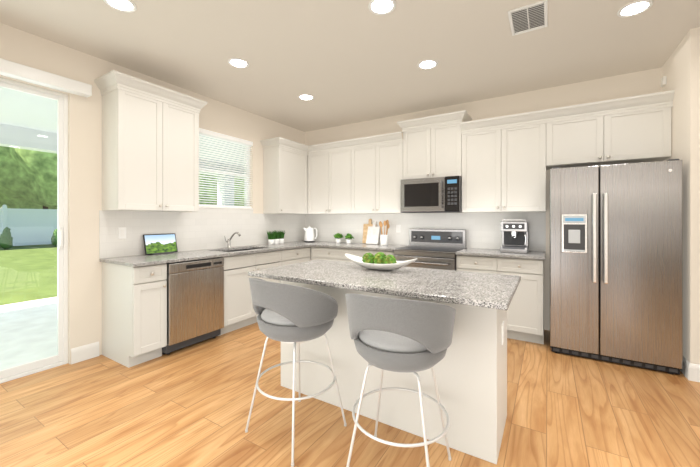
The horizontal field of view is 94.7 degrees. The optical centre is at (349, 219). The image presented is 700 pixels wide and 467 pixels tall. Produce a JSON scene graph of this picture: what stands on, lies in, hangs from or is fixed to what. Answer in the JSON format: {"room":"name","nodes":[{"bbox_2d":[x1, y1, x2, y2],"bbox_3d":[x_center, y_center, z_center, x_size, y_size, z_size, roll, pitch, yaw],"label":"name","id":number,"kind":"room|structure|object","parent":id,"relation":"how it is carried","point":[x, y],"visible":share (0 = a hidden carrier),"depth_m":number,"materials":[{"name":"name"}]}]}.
{"room":"kitchen","nodes":[
{"label":"kitchen","id":0,"kind":"room"},
{"bbox_2d":[0,23,304,363],"bbox_3d":[-2.943,-0.118,2.261,0.150,2.810,8.300,0,0,32],"label":"wall","id":1,"kind":"structure","parent":0,"point":[84,197],"depth_m":2.97,"materials":[{"name":"beige paint"}]},
{"bbox_2d":[0,77,67,383],"bbox_3d":[-3.029,0.087,2.108,0.113,2.400,1.850,0,0,32],"label":"sliding door","id":2,"kind":"structure","parent":1,"relation":"attached to","point":[60,358],"depth_m":2.83,"materials":[{"name":"clear glass"}]},
{"bbox_2d":[0,58,91,97],"bbox_3d":[-2.927,-1.168,2.051,0.093,0.100,2.100,0,0,32],"label":"valance","id":3,"kind":"object","parent":1,"relation":"in","point":[14,70],"depth_m":2.65,"materials":[{"name":"white plastic"}]},
{"bbox_2d":[71,341,98,363],"bbox_3d":[-2.422,1.220,2.950,0.015,0.135,0.210,0,0,32],"label":"baseboard","id":4,"kind":"structure","parent":1,"relation":"attached to","point":[84,352],"depth_m":2.94,"materials":[{"name":"white wood"}]},
{"bbox_2d":[100,82,169,211],"bbox_3d":[-2.103,-0.646,3.172,0.322,1.123,0.452,0,0,32],"label":"upper cabinet","id":5,"kind":"object","parent":1,"relation":"attached to","point":[150,146],"depth_m":3.03,"materials":[{"name":"white wood"}]},
{"bbox_2d":[170,98,199,211],"bbox_3d":[-1.927,-0.646,3.459,0.322,1.123,0.452,0,0,32],"label":"upper cabinet","id":6,"kind":"object","parent":1,"relation":"attached to","point":[184,120],"depth_m":3.43,"materials":[{"name":"white wood"}]},
{"bbox_2d":[99,208,306,258],"bbox_3d":[-1.583,0.117,4.324,0.008,0.508,3.000,0,0,32],"label":"backsplash","id":7,"kind":"structure","parent":1,"relation":"attached to","point":[205,228],"depth_m":3.88,"materials":[{"name":"tile"}]},
{"bbox_2d":[118,227,125,238],"bbox_3d":[-2.262,0.137,3.203,0.006,0.114,0.070,0,0,32],"label":"electrical outlet plate","id":8,"kind":"object","parent":7,"relation":"attached to","point":[121,232],"depth_m":3.20,"materials":[{"name":"white plastic"}]},
{"bbox_2d":[199,136,252,209],"bbox_3d":[-1.693,-0.625,4.268,0.142,0.975,0.930,0,0,32],"label":"window","id":9,"kind":"structure","parent":1,"relation":"in","point":[246,197],"depth_m":4.51,"materials":[{"name":"white plastic"}]},
{"bbox_2d":[199,128,252,207],"bbox_3d":[-1.659,-0.635,4.247,0.063,0.951,0.922,0,0,32],"label":"window blind","id":10,"kind":"object","parent":9,"relation":"attached to","point":[222,137],"visible":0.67,"depth_m":4.25,"materials":[{"name":"white plastic"}]},
{"bbox_2d":[263,142,309,213],"bbox_3d":[-0.955,-0.576,4.985,0.382,0.983,0.664,0,0,32],"label":"upper cabinet","id":11,"kind":"object","parent":1,"relation":"attached to","point":[286,169],"depth_m":4.79,"materials":[{"name":"white wood"}]},
{"bbox_2d":[0,322,699,466],"bbox_3d":[0.615,1.347,0.077,8.500,0.120,8.300,0,0,32],"label":"floor","id":12,"kind":"structure","parent":0,"point":[189,406],"depth_m":2.08,"materials":[{"name":"brown wood"}]},
{"bbox_2d":[102,262,166,367],"bbox_3d":[-2.026,0.845,3.026,0.607,0.884,0.283,0,0,32],"label":"base cabinet","id":13,"kind":"object","parent":12,"relation":"on","point":[134,316],"depth_m":2.88,"materials":[{"name":"white wood"}]},
{"bbox_2d":[100,232,324,270],"bbox_3d":[-1.302,0.382,4.167,0.646,0.443,3.027,0,0,32],"label":"countertop","id":14,"kind":"structure","parent":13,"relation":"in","point":[146,260],"depth_m":3.51,"materials":[{"name":"stone"}]},
{"bbox_2d":[143,233,177,254],"bbox_3d":[-2.028,0.265,3.470,0.095,0.213,0.340,0,0,32],"label":"display","id":15,"kind":"object","parent":14,"relation":"on","point":[155,244],"visible":0.94,"depth_m":3.46,"materials":[{"name":"black plastic"}]},
{"bbox_2d":[224,232,240,248],"bbox_3d":[-1.501,0.266,4.121,0.244,0.211,0.091,0,0,32],"label":"faucet","id":16,"kind":"object","parent":14,"relation":"on","point":[228,241],"depth_m":4.16,"materials":[{"name":"silver metal"}]},
{"bbox_2d":[267,230,284,244],"bbox_3d":[-1.112,0.265,4.866,0.148,0.213,0.348,0,0,32],"label":"pots","id":17,"kind":"object","parent":14,"relation":"on","point":[275,237],"visible":1,"depth_m":4.83,"materials":[{"name":"white ceramic"}]},
{"bbox_2d":[303,226,316,241],"bbox_3d":[-0.656,0.240,5.270,0.176,0.262,0.207,0,0,32],"label":"kettle","id":18,"kind":"object","parent":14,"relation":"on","point":[309,234],"visible":1,"depth_m":5.20,"materials":[{"name":"white plastic"}]},
{"bbox_2d":[162,257,223,354],"bbox_3d":[-1.776,0.851,3.392,0.616,0.872,0.592,0,0,32],"label":"dishwasher","id":19,"kind":"object","parent":12,"relation":"on","point":[195,301],"visible":0.75,"depth_m":3.19,"materials":[{"name":"grey"}]},
{"bbox_2d":[246,247,309,314],"bbox_3d":[-0.984,0.845,4.660,0.675,0.884,0.684,0,0,32],"label":"base cabinet","id":20,"kind":"object","parent":12,"relation":"on","point":[296,255],"depth_m":4.10,"materials":[{"name":"white wood"}]},
{"bbox_2d":[245,278,346,466],"bbox_3d":[-0.341,0.812,1.966,0.541,0.949,0.523,0,0,40],"label":"bar stool","id":21,"kind":"object","parent":12,"relation":"on","point":[287,313],"visible":1,"depth_m":1.77,"materials":[{"name":"fabric"}]},
{"bbox_2d":[276,279,375,419],"bbox_3d":[-0.049,0.846,2.499,0.824,0.884,0.524,0,0,32],"label":"base cabinet","id":22,"kind":"object","parent":12,"relation":"on","point":[349,366],"depth_m":2.22,"materials":[{"name":"white wood"}]},
{"bbox_2d":[310,247,353,261],"bbox_3d":[-0.140,0.845,4.837,0.756,0.884,0.670,0,0,32],"label":"base cabinet","id":23,"kind":"object","parent":12,"relation":"on","point":[321,253],"depth_m":4.60,"materials":[{"name":"white wood"}]},
{"bbox_2d":[354,249,393,256],"bbox_3d":[0.409,0.845,4.538,0.724,0.884,0.606,0,0,32],"label":"base cabinet","id":24,"kind":"object","parent":12,"relation":"on","point":[357,252],"depth_m":4.29,"materials":[{"name":"white wood"}]},
{"bbox_2d":[311,242,408,250],"bbox_3d":[0.154,0.387,4.664,1.291,0.030,0.657,0,0,32],"label":"countertop","id":25,"kind":"structure","parent":24,"relation":"on","point":[364,246],"depth_m":4.58,"materials":[{"name":"stone"}]},
{"bbox_2d":[334,233,342,242],"bbox_3d":[-0.179,0.293,5.081,0.150,0.156,0.135,0,0,-16],"label":"pot","id":26,"kind":"object","parent":25,"relation":"on","point":[337,235],"depth_m":5.05,"materials":[{"name":"white ceramic"}]},
{"bbox_2d":[345,233,353,243],"bbox_3d":[-0.014,0.293,4.969,0.131,0.155,0.133,0,0,17],"label":"pot","id":27,"kind":"object","parent":25,"relation":"on","point":[349,237],"depth_m":4.94,"materials":[{"name":"white ceramic"}]},
{"bbox_2d":[362,219,379,243],"bbox_3d":[0.314,0.181,4.873,0.290,0.375,0.115,0,0,32],"label":"cutting boards","id":28,"kind":"object","parent":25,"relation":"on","point":[371,231],"visible":0.98,"depth_m":4.86,"materials":[{"name":"brown wood"}]},
{"bbox_2d":[379,220,389,244],"bbox_3d":[0.497,0.188,4.654,0.151,0.366,0.112,0,0,32],"label":"utensil crock","id":29,"kind":"object","parent":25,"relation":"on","point":[384,239],"visible":1,"depth_m":4.62,"materials":[{"name":"white ceramic"}]},
{"bbox_2d":[345,293,455,466],"bbox_3d":[0.243,0.812,1.608,0.541,0.949,0.523,0,0,26],"label":"bar stool","id":30,"kind":"object","parent":12,"relation":"on","point":[400,335],"visible":1,"depth_m":1.42,"materials":[{"name":"fabric"}]},
{"bbox_2d":[393,229,465,270],"bbox_3d":[1.007,0.710,4.085,0.754,1.155,0.698,0,0,32],"label":"range","id":31,"kind":"object","parent":12,"relation":"on","point":[433,248],"visible":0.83,"depth_m":4.09,"materials":[{"name":"grey metal"}]},
{"bbox_2d":[376,295,508,463],"bbox_3d":[0.555,0.846,2.128,0.825,0.884,0.524,0,0,32],"label":"base cabinet","id":32,"kind":"object","parent":12,"relation":"on","point":[470,369],"depth_m":1.79,"materials":[{"name":"white wood"}]},
{"bbox_2d":[248,259,519,310],"bbox_3d":[0.199,0.387,2.204,1.664,0.030,0.830,0,0,32],"label":"countertop","id":33,"kind":"structure","parent":32,"relation":"on","point":[469,289],"depth_m":1.96,"materials":[{"name":"grey stone"}]},
{"bbox_2d":[344,252,416,269],"bbox_3d":[0.215,0.308,2.388,0.594,0.127,0.210,0,0,32],"label":"fruit bowl","id":34,"kind":"object","parent":33,"relation":"on","point":[380,261],"visible":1,"depth_m":2.35,"materials":[{"name":"white ceramic"}]},
{"bbox_2d":[456,255,505,274],"bbox_3d":[1.581,0.845,3.819,0.487,0.884,0.606,0,0,32],"label":"base cabinet","id":35,"kind":"object","parent":12,"relation":"on","point":[481,264],"depth_m":3.55,"materials":[{"name":"white wood"}]},
{"bbox_2d":[506,258,543,343],"bbox_3d":[1.897,0.845,3.625,0.486,0.884,0.606,0,0,32],"label":"base cabinet","id":36,"kind":"object","parent":12,"relation":"on","point":[525,312],"depth_m":3.33,"materials":[{"name":"white wood"}]},
{"bbox_2d":[455,248,545,259],"bbox_3d":[1.735,0.387,3.703,0.873,0.030,0.642,0,0,32],"label":"countertop","id":37,"kind":"structure","parent":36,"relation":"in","point":[541,255],"depth_m":3.51,"materials":[{"name":"stone"}]},
{"bbox_2d":[500,219,528,253],"bbox_3d":[1.864,0.187,3.650,0.270,0.369,0.362,0,0,32],"label":"coffee machine","id":38,"kind":"object","parent":37,"relation":"on","point":[515,237],"visible":1,"depth_m":3.60,"materials":[{"name":"silver metal"}]},
{"bbox_2d":[550,159,682,374],"bbox_3d":[2.480,0.395,3.130,0.915,1.784,0.773,0,0,32],"label":"refrigerator","id":39,"kind":"object","parent":12,"relation":"on","point":[616,263],"visible":1,"depth_m":2.82,"materials":[{"name":"grey metal"}]},
{"bbox_2d":[0,0,699,131],"bbox_3d":[0.615,-1.583,0.077,8.500,0.120,8.300,0,0,32],"label":"ceiling","id":40,"kind":"structure","parent":0,"point":[344,62],"depth_m":2.84,"materials":[{"name":"beige paint"}]},
{"bbox_2d":[103,0,136,11],"bbox_3d":[-1.618,-1.520,2.269,0.185,0.006,0.185,0,0,-13],"label":"recessed light","id":41,"kind":"object","parent":40,"relation":"in","point":[121,5],"depth_m":2.29,"materials":[{"name":"white"}]},
{"bbox_2d":[228,58,248,67],"bbox_3d":[-1.085,-1.520,3.138,0.185,0.006,0.185,0,0,-13],"label":"recessed light","id":42,"kind":"object","parent":40,"relation":"in","point":[236,62],"depth_m":3.12,"materials":[{"name":"white"}]},
{"bbox_2d":[298,94,313,99],"bbox_3d":[-0.546,-1.520,4.016,0.185,0.006,0.185,0,0,-13],"label":"recessed light","id":43,"kind":"object","parent":40,"relation":"in","point":[303,96],"depth_m":4.01,"materials":[{"name":"white"}]},
{"bbox_2d":[368,0,395,14],"bbox_3d":[0.229,-1.520,2.296,0.185,0.006,0.185,0,0,-13],"label":"recessed light","id":44,"kind":"object","parent":40,"relation":"in","point":[380,7],"depth_m":2.30,"materials":[{"name":"white plastic"}]},
{"bbox_2d":[418,59,437,68],"bbox_3d":[0.763,-1.520,3.166,0.185,0.006,0.185,0,0,-13],"label":"recessed light","id":45,"kind":"object","parent":40,"relation":"in","point":[425,64],"depth_m":3.16,"materials":[{"name":"white"}]},
{"bbox_2d":[508,0,547,35],"bbox_3d":[1.351,-1.516,2.441,0.250,0.013,0.360,0,0,32],"label":"ceiling vent","id":46,"kind":"object","parent":40,"relation":"in","point":[528,18],"visible":1,"depth_m":2.42,"materials":[{"name":"white metal"}]},
{"bbox_2d":[617,0,652,16],"bbox_3d":[2.054,-1.520,2.326,0.185,0.006,0.185,0,0,-13],"label":"recessed light","id":47,"kind":"object","parent":40,"relation":"in","point":[637,7],"depth_m":2.32,"materials":[{"name":"white plastic"}]},
{"bbox_2d":[305,67,661,329],"bbox_3d":[1.208,-0.118,4.494,4.590,2.810,0.150,0,0,32],"label":"wall","id":48,"kind":"structure","parent":0,"point":[626,85],"depth_m":3.76,"materials":[{"name":"beige paint"}]},
{"bbox_2d":[310,146,329,213],"bbox_3d":[-0.421,-0.576,5.178,0.487,0.983,0.383,0,0,32],"label":"upper cabinet","id":49,"kind":"object","parent":48,"relation":"attached to","point":[319,159],"depth_m":5.06,"materials":[{"name":"white wood"}]},
{"bbox_2d":[330,146,353,213],"bbox_3d":[-0.073,-0.576,4.999,0.522,0.983,0.324,0,0,32],"label":"upper cabinet","id":50,"kind":"object","parent":48,"relation":"attached to","point":[342,157],"depth_m":4.84,"materials":[{"name":"white wood"}]},
{"bbox_2d":[354,142,377,213],"bbox_3d":[0.273,-0.576,4.787,0.523,0.983,0.324,0,0,32],"label":"upper cabinet","id":51,"kind":"object","parent":48,"relation":"attached to","point":[366,155],"depth_m":4.63,"materials":[{"name":"white wood"}]},
{"bbox_2d":[378,138,401,213],"bbox_3d":[0.596,-0.576,4.588,0.465,0.983,0.324,0,0,32],"label":"upper cabinet","id":52,"kind":"object","parent":48,"relation":"attached to","point":[389,153],"depth_m":4.43,"materials":[{"name":"white wood"}]},
{"bbox_2d":[402,122,437,179],"bbox_3d":[0.981,-0.867,4.352,0.439,0.680,0.324,0,0,32],"label":"upper cabinet","id":53,"kind":"object","parent":48,"relation":"attached to","point":[419,143],"depth_m":4.21,"materials":[{"name":"white wood"}]},
{"bbox_2d":[400,176,463,212],"bbox_3d":[1.082,-0.306,4.205,0.756,0.437,0.466,0,0,32],"label":"microwave","id":54,"kind":"object","parent":53,"relation":"attached to","point":[433,195],"visible":1,"depth_m":4.03,"materials":[{"name":"grey metal"}]},
{"bbox_2d":[303,212,545,250],"bbox_3d":[0.743,0.152,4.685,3.594,0.471,0.008,0,0,32],"label":"backsplash","id":55,"kind":"structure","parent":48,"relation":"attached to","point":[482,229],"depth_m":4.41,"materials":[{"name":"tile"}]},
{"bbox_2d":[396,225,400,232],"bbox_3d":[0.707,0.137,4.699,0.070,0.114,0.006,0,0,32],"label":"electrical outlet plate","id":56,"kind":"object","parent":55,"relation":"attached to","point":[398,227],"depth_m":4.70,"materials":[{"name":"white plastic"}]},
{"bbox_2d":[438,118,469,176],"bbox_3d":[1.257,-0.867,4.183,0.438,0.680,0.324,0,0,32],"label":"upper cabinet","id":57,"kind":"object","parent":48,"relation":"attached to","point":[449,133],"depth_m":4.01,"materials":[{"name":"white wood"}]},
{"bbox_2d":[462,122,509,212],"bbox_3d":[1.656,-0.576,3.938,0.499,0.983,0.324,0,0,32],"label":"upper cabinet","id":58,"kind":"object","parent":48,"relation":"attached to","point":[485,150],"depth_m":3.79,"materials":[{"name":"white wood"}]},
{"bbox_2d":[510,118,545,211],"bbox_3d":[1.982,-0.576,3.738,0.498,0.983,0.324,0,0,32],"label":"upper cabinet","id":59,"kind":"object","parent":48,"relation":"attached to","point":[527,139],"depth_m":3.56,"materials":[{"name":"white wood"}]},
{"bbox_2d":[546,110,613,169],"bbox_3d":[2.429,-0.820,3.464,0.550,0.495,0.324,0,0,32],"label":"upper cabinet","id":60,"kind":"object","parent":48,"relation":"attached to","point":[572,140],"depth_m":3.32,"materials":[{"name":"white wood"}]},
{"bbox_2d":[610,102,672,164],"bbox_3d":[2.799,-0.820,3.236,0.549,0.495,0.324,0,0,32],"label":"upper cabinet","id":61,"kind":"object","parent":48,"relation":"attached to","point":[641,133],"depth_m":3.07,"materials":[{"name":"white wood"}]},
{"bbox_2d":[662,27,699,364],"bbox_3d":[4.568,-0.118,1.986,3.760,2.810,0.910,0,0,32],"label":"wall","id":62,"kind":"structure","parent":0,"point":[681,68],"depth_m":2.60,"materials":[{"name":"beige paint"}]},
{"bbox_2d":[661,76,666,86],"bbox_3d":[3.043,-1.338,3.127,0.028,0.080,0.070,0,0,32],"label":"door chime","id":63,"kind":"object","parent":62,"relation":"attached to","point":[663,81],"visible":1,"depth_m":3.10,"materials":[{"name":"white plastic"}]},
{"bbox_2d":[680,356,699,381],"bbox_3d":[4.440,1.220,1.937,3.626,0.135,0.726,0,0,32],"label":"baseboard","id":64,"kind":"structure","parent":62,"relation":"attached to","point":[690,371],"depth_m":2.57,"materials":[{"name":"white wood"}]},
{"label":"outside","id":65,"kind":"structure","parent":0,"visible":0},
{"bbox_2d":[0,244,56,305],"bbox_3d":[-26.420,1.467,21.363,59.849,0.240,90.000,0,0,32],"label":"lawn","id":66,"kind":"structure","parent":65,"point":[23,294],"depth_m":8.01,"materials":[{"name":"green plant"}]},
{"bbox_2d":[0,227,56,249],"bbox_3d":[-13.247,0.855,17.628,0.877,1.295,37.208,0,0,32],"label":"shrubs","id":67,"kind":"object","parent":66,"relation":"on","point":[3,241],"depth_m":14.31,"materials":[{"name":"green plant"}]},
{"bbox_2d":[0,297,56,369],"bbox_3d":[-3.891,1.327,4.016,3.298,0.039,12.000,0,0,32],"label":"patio slab","id":68,"kind":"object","parent":66,"relation":"on","point":[14,324],"depth_m":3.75,"materials":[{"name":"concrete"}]},
{"bbox_2d":[0,87,243,204],"bbox_3d":[-3.955,-0.134,4.055,3.448,2.958,12.000,0,0,32],"label":"roof","id":69,"kind":"structure","parent":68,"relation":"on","point":[28,112],"depth_m":4.91,"materials":[{"name":"white paint"}]},
{"bbox_2d":[0,205,56,245],"bbox_3d":[-13.654,0.328,19.077,0.143,2.038,57.600,0,0,32],"label":"fence","id":70,"kind":"object","parent":66,"relation":"on","point":[39,213],"depth_m":15.76,"materials":[{"name":"white plastic"}]},
{"bbox_2d":[0,146,243,208],"bbox_3d":[-18.902,-5.399,22.215,14.266,13.492,69.884,0,0,32],"label":"trees","id":71,"kind":"object","parent":66,"relation":"on","point":[47,182],"depth_m":16.96,"materials":[{"name":"green plant"}]}
]}

